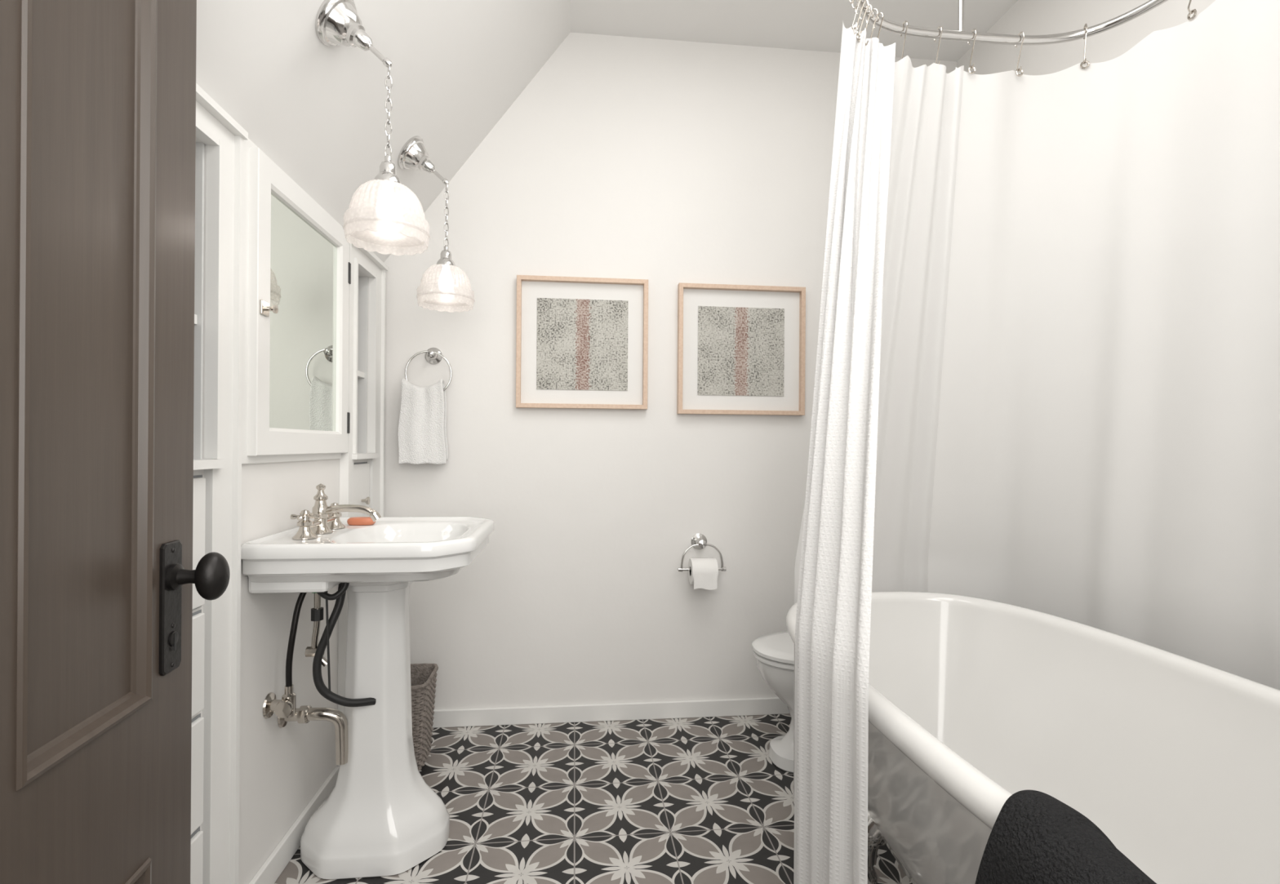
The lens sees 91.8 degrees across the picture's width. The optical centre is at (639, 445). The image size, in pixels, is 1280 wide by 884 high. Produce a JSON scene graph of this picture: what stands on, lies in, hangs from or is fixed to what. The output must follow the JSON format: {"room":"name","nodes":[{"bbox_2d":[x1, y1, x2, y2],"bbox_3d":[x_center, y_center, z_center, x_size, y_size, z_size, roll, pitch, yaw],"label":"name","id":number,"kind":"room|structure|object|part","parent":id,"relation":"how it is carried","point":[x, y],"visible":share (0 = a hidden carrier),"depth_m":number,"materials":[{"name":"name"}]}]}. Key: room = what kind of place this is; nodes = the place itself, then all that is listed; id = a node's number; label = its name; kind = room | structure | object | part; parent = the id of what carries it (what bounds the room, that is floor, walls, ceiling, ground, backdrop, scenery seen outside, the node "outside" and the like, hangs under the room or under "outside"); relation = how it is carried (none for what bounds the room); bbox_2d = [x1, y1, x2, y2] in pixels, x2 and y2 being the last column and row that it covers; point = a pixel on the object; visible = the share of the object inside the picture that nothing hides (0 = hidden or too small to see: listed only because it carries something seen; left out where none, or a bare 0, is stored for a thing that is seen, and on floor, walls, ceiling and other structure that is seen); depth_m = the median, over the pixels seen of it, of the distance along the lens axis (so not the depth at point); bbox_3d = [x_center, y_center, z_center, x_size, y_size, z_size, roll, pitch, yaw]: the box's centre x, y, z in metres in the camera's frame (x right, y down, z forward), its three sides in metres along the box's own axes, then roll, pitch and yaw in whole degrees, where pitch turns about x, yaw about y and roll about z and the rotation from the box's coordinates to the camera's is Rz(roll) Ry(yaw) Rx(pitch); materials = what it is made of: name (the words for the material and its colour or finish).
{"room":"bathroom","nodes":[
{"label":"bathroom","id":0,"kind":"room"},
{"bbox_2d":[191,136,368,883],"bbox_3d":[-1.004,0.210,0.598,0.300,1.865,3.800,0,0,-6],"label":"wall","id":1,"kind":"structure","parent":0,"point":[282,770],"depth_m":1.65,"materials":[{"name":"white paint"}]},
{"bbox_2d":[248,766,339,883],"bbox_3d":[-0.974,1.106,1.749,0.014,0.075,0.640,0,0,-6],"label":"baseboard","id":2,"kind":"structure","parent":1,"relation":"attached to","point":[272,868],"depth_m":1.72,"materials":[{"name":"white"}]},
{"bbox_2d":[241,137,351,464],"bbox_3d":[-0.940,-0.344,1.757,0.062,0.775,0.651,0,0,-6],"label":"medicine cabinet","id":3,"kind":"object","parent":1,"relation":"attached to","point":[297,266],"visible":0.91,"depth_m":1.68,"materials":[{"name":"white wood"}]},
{"bbox_3d":[-0.910,-0.334,1.504,0.006,0.035,0.037,0,0,-6],"label":"latch plate","id":4,"kind":"part","parent":3,"relation":"part of","materials":[{"name":"silver metal"}]},
{"bbox_3d":[-0.897,-0.334,1.514,0.026,0.022,0.022,0,0,-6],"label":"latch knob","id":5,"kind":"part","parent":3,"relation":"part of","materials":[{"name":"silver metal"}]},
{"bbox_2d":[269,192,337,431],"bbox_3d":[-0.956,-0.344,1.774,0.001,0.603,0.468,0,0,-6],"label":"mirror","id":6,"kind":"object","parent":3,"relation":"attached to","point":[304,261],"depth_m":1.75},
{"bbox_2d":[195,0,570,262],"bbox_3d":[-0.519,-1.271,0.648,0.855,1.105,4.000,0,0,-6],"label":"ceiling","id":7,"kind":"structure","parent":0,"point":[316,109],"depth_m":1.79,"materials":[{"name":"white paint"}]},
{"bbox_2d":[315,0,430,254],"bbox_3d":[-0.630,-0.768,1.472,0.257,0.577,0.193,0,0,-6],"label":"wall sconce","id":8,"kind":"object","parent":7,"relation":"attached to","point":[337,22],"visible":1,"depth_m":1.45,"materials":[{"name":"white glass"}]},
{"bbox_3d":[-0.627,-0.934,1.472,0.050,0.046,0.012,0,0,-6],"label":"arm","id":9,"kind":"part","parent":8,"relation":"part of","materials":[{"name":"silver metal"}]},
{"bbox_3d":[-0.600,-0.548,1.475,0.190,0.137,0.190,0,0,-6],"label":"lamp shade","id":10,"kind":"part","parent":8,"relation":"part of","materials":[{"name":"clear glass"}]},
{"bbox_2d":[372,154,403,193],"bbox_3d":[-0.599,-0.653,1.475,0.068,0.077,0.068,0,0,-6],"label":"socket","id":11,"kind":"object","parent":8,"relation":"attached to","point":[388,170],"depth_m":1.46,"materials":[{"name":"silver metal"}]},
{"bbox_3d":[-0.599,-0.581,1.475,0.052,0.111,0.052,0,0,-6],"label":"bulb","id":12,"kind":"part","parent":8,"relation":"part of","materials":[{"name":"white glass"}]},
{"bbox_3d":[-0.598,-0.795,1.475,0.013,0.229,0.013,0,0,9],"label":"chain","id":13,"kind":"part","parent":8,"relation":"part of","materials":[{"name":"silver metal"}]},
{"bbox_2d":[397,135,475,312],"bbox_3d":[-0.700,-0.768,2.138,0.257,0.577,0.193,0,0,-6],"label":"wall sconce","id":14,"kind":"object","parent":7,"relation":"attached to","point":[413,154],"visible":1,"depth_m":2.12,"materials":[{"name":"silver metal"}]},
{"bbox_3d":[-0.697,-0.935,2.138,0.050,0.046,0.012,0,0,-6],"label":"arm","id":15,"kind":"part","parent":14,"relation":"part of","materials":[{"name":"silver metal"}]},
{"bbox_3d":[-0.670,-0.548,2.141,0.190,0.137,0.190,0,0,-6],"label":"lamp shade","id":16,"kind":"part","parent":14,"relation":"part of","materials":[{"name":"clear glass"}]},
{"bbox_2d":[435,244,456,270],"bbox_3d":[-0.669,-0.653,2.141,0.068,0.077,0.068,0,0,-6],"label":"socket","id":17,"kind":"object","parent":14,"relation":"attached to","point":[446,256],"depth_m":2.13,"materials":[{"name":"silver metal"}]},
{"bbox_3d":[-0.669,-0.581,2.141,0.052,0.111,0.052,0,0,-6],"label":"bulb","id":18,"kind":"part","parent":14,"relation":"part of","materials":[{"name":"white glass"}]},
{"bbox_3d":[-0.668,-0.796,2.141,0.013,0.229,0.013,0,0,9],"label":"chain","id":19,"kind":"part","parent":14,"relation":"part of","materials":[{"name":"silver metal"}]},
{"bbox_2d":[274,714,912,883],"bbox_3d":[0.239,1.202,0.730,2.915,0.100,4.000,0,0,-6],"label":"floor","id":20,"kind":"structure","parent":0,"point":[691,800],"depth_m":1.98,"materials":[{"name":"tile"}]},
{"bbox_2d":[190,83,248,883],"bbox_3d":[-1.017,0.213,1.115,0.301,1.859,0.578,0,0,-6],"label":"tall cabinet","id":21,"kind":"object","parent":20,"relation":"on","point":[217,495],"visible":0.32,"depth_m":1.33,"materials":[{"name":"white wood"}]},
{"bbox_2d":[194,314,197,324],"bbox_3d":[-1.034,-0.267,1.103,0.240,0.020,0.392,0,0,-6],"label":"shelf","id":22,"kind":"object","parent":21,"relation":"attached to","point":[195,315],"depth_m":1.31,"materials":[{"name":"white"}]},
{"bbox_3d":[-1.014,0.037,1.105,0.285,0.019,0.450,0,0,-6],"label":"sill","id":23,"kind":"part","parent":21,"relation":"part of","materials":[{"name":"white wood"}]},
{"bbox_3d":[-0.900,0.221,1.127,0.018,1.845,0.570,0,0,-6],"label":"casing","id":24,"kind":"part","parent":21,"relation":"part of","materials":[{"name":"white wood"}]},
{"bbox_3d":[-0.883,-0.707,1.128,0.036,0.016,0.578,0,0,-6],"label":"head mould","id":25,"kind":"part","parent":21,"relation":"part of","materials":[{"name":"white wood"}]},
{"bbox_2d":[337,232,388,766],"bbox_3d":[-1.138,0.213,2.266,0.301,1.859,0.403,0,0,-6],"label":"tall cabinet","id":26,"kind":"object","parent":20,"relation":"on","point":[362,483],"visible":0.21,"depth_m":2.35,"materials":[{"name":"white wood"}]},
{"bbox_3d":[-1.021,0.220,2.278,0.018,1.845,0.395,0,0,-6],"label":"casing","id":27,"kind":"part","parent":26,"relation":"part of","materials":[{"name":"white wood"}]},
{"bbox_2d":[357,370,364,377],"bbox_3d":[-1.155,-0.268,2.251,0.240,0.020,0.182,0,0,-6],"label":"shelf","id":28,"kind":"object","parent":26,"relation":"attached to","point":[361,374],"depth_m":2.33,"materials":[{"name":"white"}]},
{"bbox_3d":[-1.135,0.037,2.254,0.285,0.019,0.240,0,0,-6],"label":"sill","id":29,"kind":"part","parent":26,"relation":"part of","materials":[{"name":"white wood"}]},
{"bbox_3d":[-1.002,0.201,2.268,0.030,0.028,0.028,0,0,-6],"label":"drawer knob","id":30,"kind":"part","parent":26,"relation":"part of","materials":[{"name":"silver metal"}]},
{"bbox_3d":[-1.004,-0.708,2.280,0.036,0.016,0.403,0,0,-6],"label":"head mould","id":31,"kind":"part","parent":26,"relation":"part of","materials":[{"name":"white wood"}]},
{"bbox_2d":[240,516,493,879],"bbox_3d":[-0.709,0.689,1.751,0.533,0.913,0.574,0,0,-6],"label":"pedestal sink","id":32,"kind":"object","parent":20,"relation":"on","point":[380,817],"visible":0.98,"depth_m":1.69,"materials":[{"name":"white ceramic"}]},
{"bbox_3d":[-0.910,0.674,1.586,0.044,0.044,0.016,0,0,-6],"label":"valve handle","id":33,"kind":"part","parent":32,"relation":"part of","materials":[{"name":"silver metal"}]},
{"bbox_3d":[-0.815,0.494,1.619,0.024,0.300,0.006,0,0,28],"label":"popup rod","id":34,"kind":"part","parent":32,"relation":"part of","materials":[{"name":"silver metal"}]},
{"bbox_2d":[290,483,381,539],"bbox_3d":[-0.873,0.173,1.721,0.219,0.137,0.218,0,0,38],"label":"faucet","id":35,"kind":"object","parent":32,"relation":"on","point":[326,518],"visible":1,"depth_m":1.71,"materials":[{"name":"silver metal"}]},
{"bbox_3d":[-0.876,0.204,1.623,0.058,0.075,0.058,0,0,-6],"label":"handle","id":36,"kind":"part","parent":35,"relation":"part of","materials":[{"name":"silver metal"}]},
{"bbox_3d":[-0.886,0.173,1.722,0.062,0.137,0.062,0,0,-6],"label":"spout","id":37,"kind":"part","parent":35,"relation":"part of","materials":[{"name":"silver metal"}]},
{"bbox_3d":[-0.897,0.204,1.821,0.058,0.075,0.058,0,0,-6],"label":"handle","id":38,"kind":"part","parent":35,"relation":"part of","materials":[{"name":"silver metal"}]},
{"bbox_3d":[-0.802,0.188,1.731,0.155,0.049,0.024,0,0,-6],"label":"spout","id":39,"kind":"part","parent":35,"relation":"part of","materials":[{"name":"silver metal"}]},
{"bbox_2d":[346,516,375,525],"bbox_3d":[-0.856,0.231,1.906,0.081,0.022,0.048,0,0,-6],"label":"soap","id":40,"kind":"object","parent":32,"relation":"on","point":[356,521],"visible":0.89,"depth_m":1.89,"materials":[{"name":"orange"}]},
{"bbox_2d":[240,516,493,582],"bbox_3d":[-0.706,0.289,1.751,0.532,0.113,0.574,0,0,-6],"label":"basin","id":41,"kind":"object","parent":32,"relation":"in","point":[392,548],"depth_m":1.50,"materials":[{"name":"white ceramic"}]},
{"bbox_2d":[410,663,438,770],"bbox_3d":[-0.873,0.988,2.257,0.238,0.308,0.238,0,0,-6],"label":"wicker wastebasket","id":42,"kind":"object","parent":20,"relation":"on","point":[423,676],"visible":0.38,"depth_m":2.21,"materials":[{"name":"grey wicker"}]},
{"bbox_2d":[751,631,794,773],"bbox_3d":[0.912,0.756,2.324,1.000,0.800,0.450,0,0,-6],"label":"toilet","id":43,"kind":"object","parent":20,"relation":"on","point":[774,653],"visible":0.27,"depth_m":2.21,"materials":[{"name":"white ceramic"}]},
{"bbox_3d":[0.680,0.741,2.289,0.531,0.026,0.372,0,0,-6],"label":"lid","id":44,"kind":"part","parent":43,"relation":"part of","materials":[{"name":"white ceramic"}]},
{"bbox_3d":[0.681,0.766,2.289,0.528,0.018,0.368,0,0,-6],"label":"seat","id":45,"kind":"part","parent":43,"relation":"part of","materials":[{"name":"white ceramic"}]},
{"bbox_2d":[786,591,1279,883],"bbox_3d":[0.801,0.804,1.171,0.810,0.703,1.550,0,0,-6],"label":"clawfoot bathtub","id":46,"kind":"object","parent":20,"relation":"on","point":[975,704],"visible":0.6,"depth_m":1.34,"materials":[{"name":"white ceramic"}]},
{"bbox_2d":[975,790,1156,883],"bbox_3d":[0.511,0.554,0.582,0.186,0.279,0.394,0,0,-6],"label":"bath towel","id":47,"kind":"object","parent":46,"relation":"on","point":[1035,837],"visible":1,"depth_m":0.69,"materials":[{"name":"grey fabric"}]},
{"bbox_2d":[383,31,956,710],"bbox_3d":[0.170,-0.284,2.682,2.465,2.870,0.100,0,0,-6],"label":"wall","id":48,"kind":"structure","parent":0,"point":[667,163],"depth_m":2.60,"materials":[{"name":"white paint"}]},
{"bbox_2d":[397,377,448,464],"bbox_3d":[-0.861,-0.097,2.468,0.186,0.341,0.061,0,0,-6],"label":"hand towel","id":49,"kind":"object","parent":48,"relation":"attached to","point":[422,423],"visible":1,"depth_m":2.45,"materials":[{"name":"white fabric"}]},
{"bbox_2d":[404,347,452,391],"bbox_3d":[-0.844,-0.298,2.492,0.185,0.204,0.066,0,0,-6],"label":"towel ring","id":50,"kind":"object","parent":48,"relation":"attached to","point":[433,355],"visible":0.87,"depth_m":2.48,"materials":[{"name":"silver metal"}]},
{"bbox_2d":[515,275,648,409],"bbox_3d":[-0.237,-0.425,2.571,0.540,0.540,0.035,0,0,-6],"label":"framed artwork","id":51,"kind":"object","parent":48,"relation":"attached to","point":[582,343],"visible":1,"depth_m":2.57,"materials":[{"name":"brown wood"}]},
{"bbox_2d":[536,297,628,391],"bbox_3d":[-0.238,-0.421,2.577,0.376,0.376,0.003,0,0,-6],"label":"print","id":52,"kind":"object","parent":51,"relation":"attached to","point":[582,344],"depth_m":2.58},
{"bbox_2d":[431,697,790,728],"bbox_3d":[0.176,1.116,2.627,2.445,0.070,0.014,0,0,-6],"label":"baseboard","id":53,"kind":"structure","parent":48,"relation":"attached to","point":[460,717],"depth_m":2.59,"materials":[{"name":"white wood"}]},
{"bbox_2d":[677,533,726,590],"bbox_3d":[0.257,0.479,2.571,0.155,0.213,0.154,0,0,39],"label":"toilet paper holder","id":54,"kind":"object","parent":48,"relation":"attached to","point":[703,573],"visible":1,"depth_m":2.53,"materials":[{"name":"silver metal"}]},
{"bbox_2d":[676,282,805,415],"bbox_3d":[0.433,-0.407,2.642,0.548,0.548,0.035,0,0,-6],"label":"framed artwork","id":55,"kind":"object","parent":48,"relation":"attached to","point":[741,348],"visible":1,"depth_m":2.65,"materials":[{"name":"brown wood"}]},
{"bbox_2d":[697,306,784,395],"bbox_3d":[0.432,-0.403,2.647,0.376,0.376,0.003,0,0,-6],"label":"print","id":56,"kind":"object","parent":55,"relation":"attached to","point":[741,348],"depth_m":2.65},
{"bbox_2d":[569,0,1017,61],"bbox_3d":[0.809,-1.764,0.788,1.810,0.100,4.000,0,0,-6],"label":"ceiling","id":57,"kind":"structure","parent":0,"point":[797,24],"depth_m":2.50,"materials":[{"name":"white paint"}]},
{"bbox_2d":[848,0,1196,76],"bbox_3d":[1.024,-1.399,1.199,0.912,0.628,1.298,0,0,-6],"label":"shower curtain rod","id":58,"kind":"object","parent":57,"relation":"hanging from","point":[868,13],"depth_m":1.78,"materials":[{"name":"silver metal"}]},
{"bbox_2d":[793,0,1279,883],"bbox_3d":[0.876,-0.011,1.263,1.139,2.235,1.629,0,0,-6],"label":"shower curtain","id":59,"kind":"object","parent":58,"relation":"hanging from","point":[1046,377],"visible":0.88,"depth_m":1.64,"materials":[{"name":"white fabric"}]},
{"bbox_2d":[956,0,1215,75],"bbox_3d":[1.644,-0.274,0.927,0.100,2.870,3.900,0,0,-6],"label":"wall","id":60,"kind":"structure","parent":0,"point":[1032,17],"depth_m":2.14,"materials":[{"name":"white paint"}]},
{"bbox_3d":[0.425,-0.282,0.256,2.465,2.870,0.120,0,0,-6],"label":"wall","id":61,"kind":"structure","parent":0,"visible":0},
{"bbox_2d":[0,0,196,883],"bbox_3d":[-0.681,0.115,0.617,0.040,2.040,0.800,0,0,-10],"label":"door","id":62,"kind":"structure","parent":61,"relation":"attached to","point":[122,801],"depth_m":0.88,"materials":[{"name":"brown wood"}]},
{"bbox_2d":[15,0,157,791],"bbox_3d":[-0.700,-0.192,0.782,0.036,1.127,0.239,0,0,-10],"label":"panel","id":63,"kind":"object","parent":62,"relation":"attached to","point":[88,113],"visible":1,"depth_m":0.78,"materials":[{"name":"brown wood"}]},
{"bbox_2d":[124,857,151,883],"bbox_3d":[-0.707,0.773,0.782,0.036,0.347,0.239,0,0,-10],"label":"panel","id":64,"kind":"object","parent":62,"relation":"attached to","point":[143,875],"visible":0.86,"depth_m":0.89,"materials":[{"name":"wood"}]},
{"bbox_2d":[159,540,182,675],"bbox_3d":[-0.717,0.246,0.949,0.006,0.198,0.050,0,0,-10],"label":"escutcheon","id":65,"kind":"object","parent":62,"relation":"attached to","point":[170,602],"visible":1,"depth_m":0.94,"materials":[{"name":"brown metal"}]},
{"bbox_2d":[168,631,178,646],"bbox_3d":[-0.713,0.295,0.950,0.003,0.022,0.022,0,0,-10],"label":"keyhole ring","id":66,"kind":"object","parent":65,"relation":"attached to","point":[171,637],"visible":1,"depth_m":0.94,"materials":[{"name":"black metal"}]},
{"bbox_2d":[173,632,176,650],"bbox_3d":[-0.712,0.300,0.950,0.001,0.026,0.005,0,0,-6],"label":"keyhole","id":67,"kind":"object","parent":66,"relation":"attached to","point":[175,639],"depth_m":0.95,"materials":[{"name":"brown metal"}]},
{"bbox_2d":[165,564,195,591],"bbox_3d":[-0.697,0.201,0.951,0.036,0.040,0.040,0,0,-6],"label":"handle","id":68,"kind":"object","parent":65,"relation":"attached to","point":[176,575],"depth_m":0.94,"materials":[{"name":"black metal"}]},
{"bbox_2d":[194,551,230,600],"bbox_3d":[-0.661,0.201,0.959,0.044,0.074,0.052,0,0,-6],"label":"handle","id":69,"kind":"object","parent":65,"relation":"attached to","point":[212,573],"visible":1,"depth_m":0.94,"materials":[{"name":"brown metal"}]}
]}

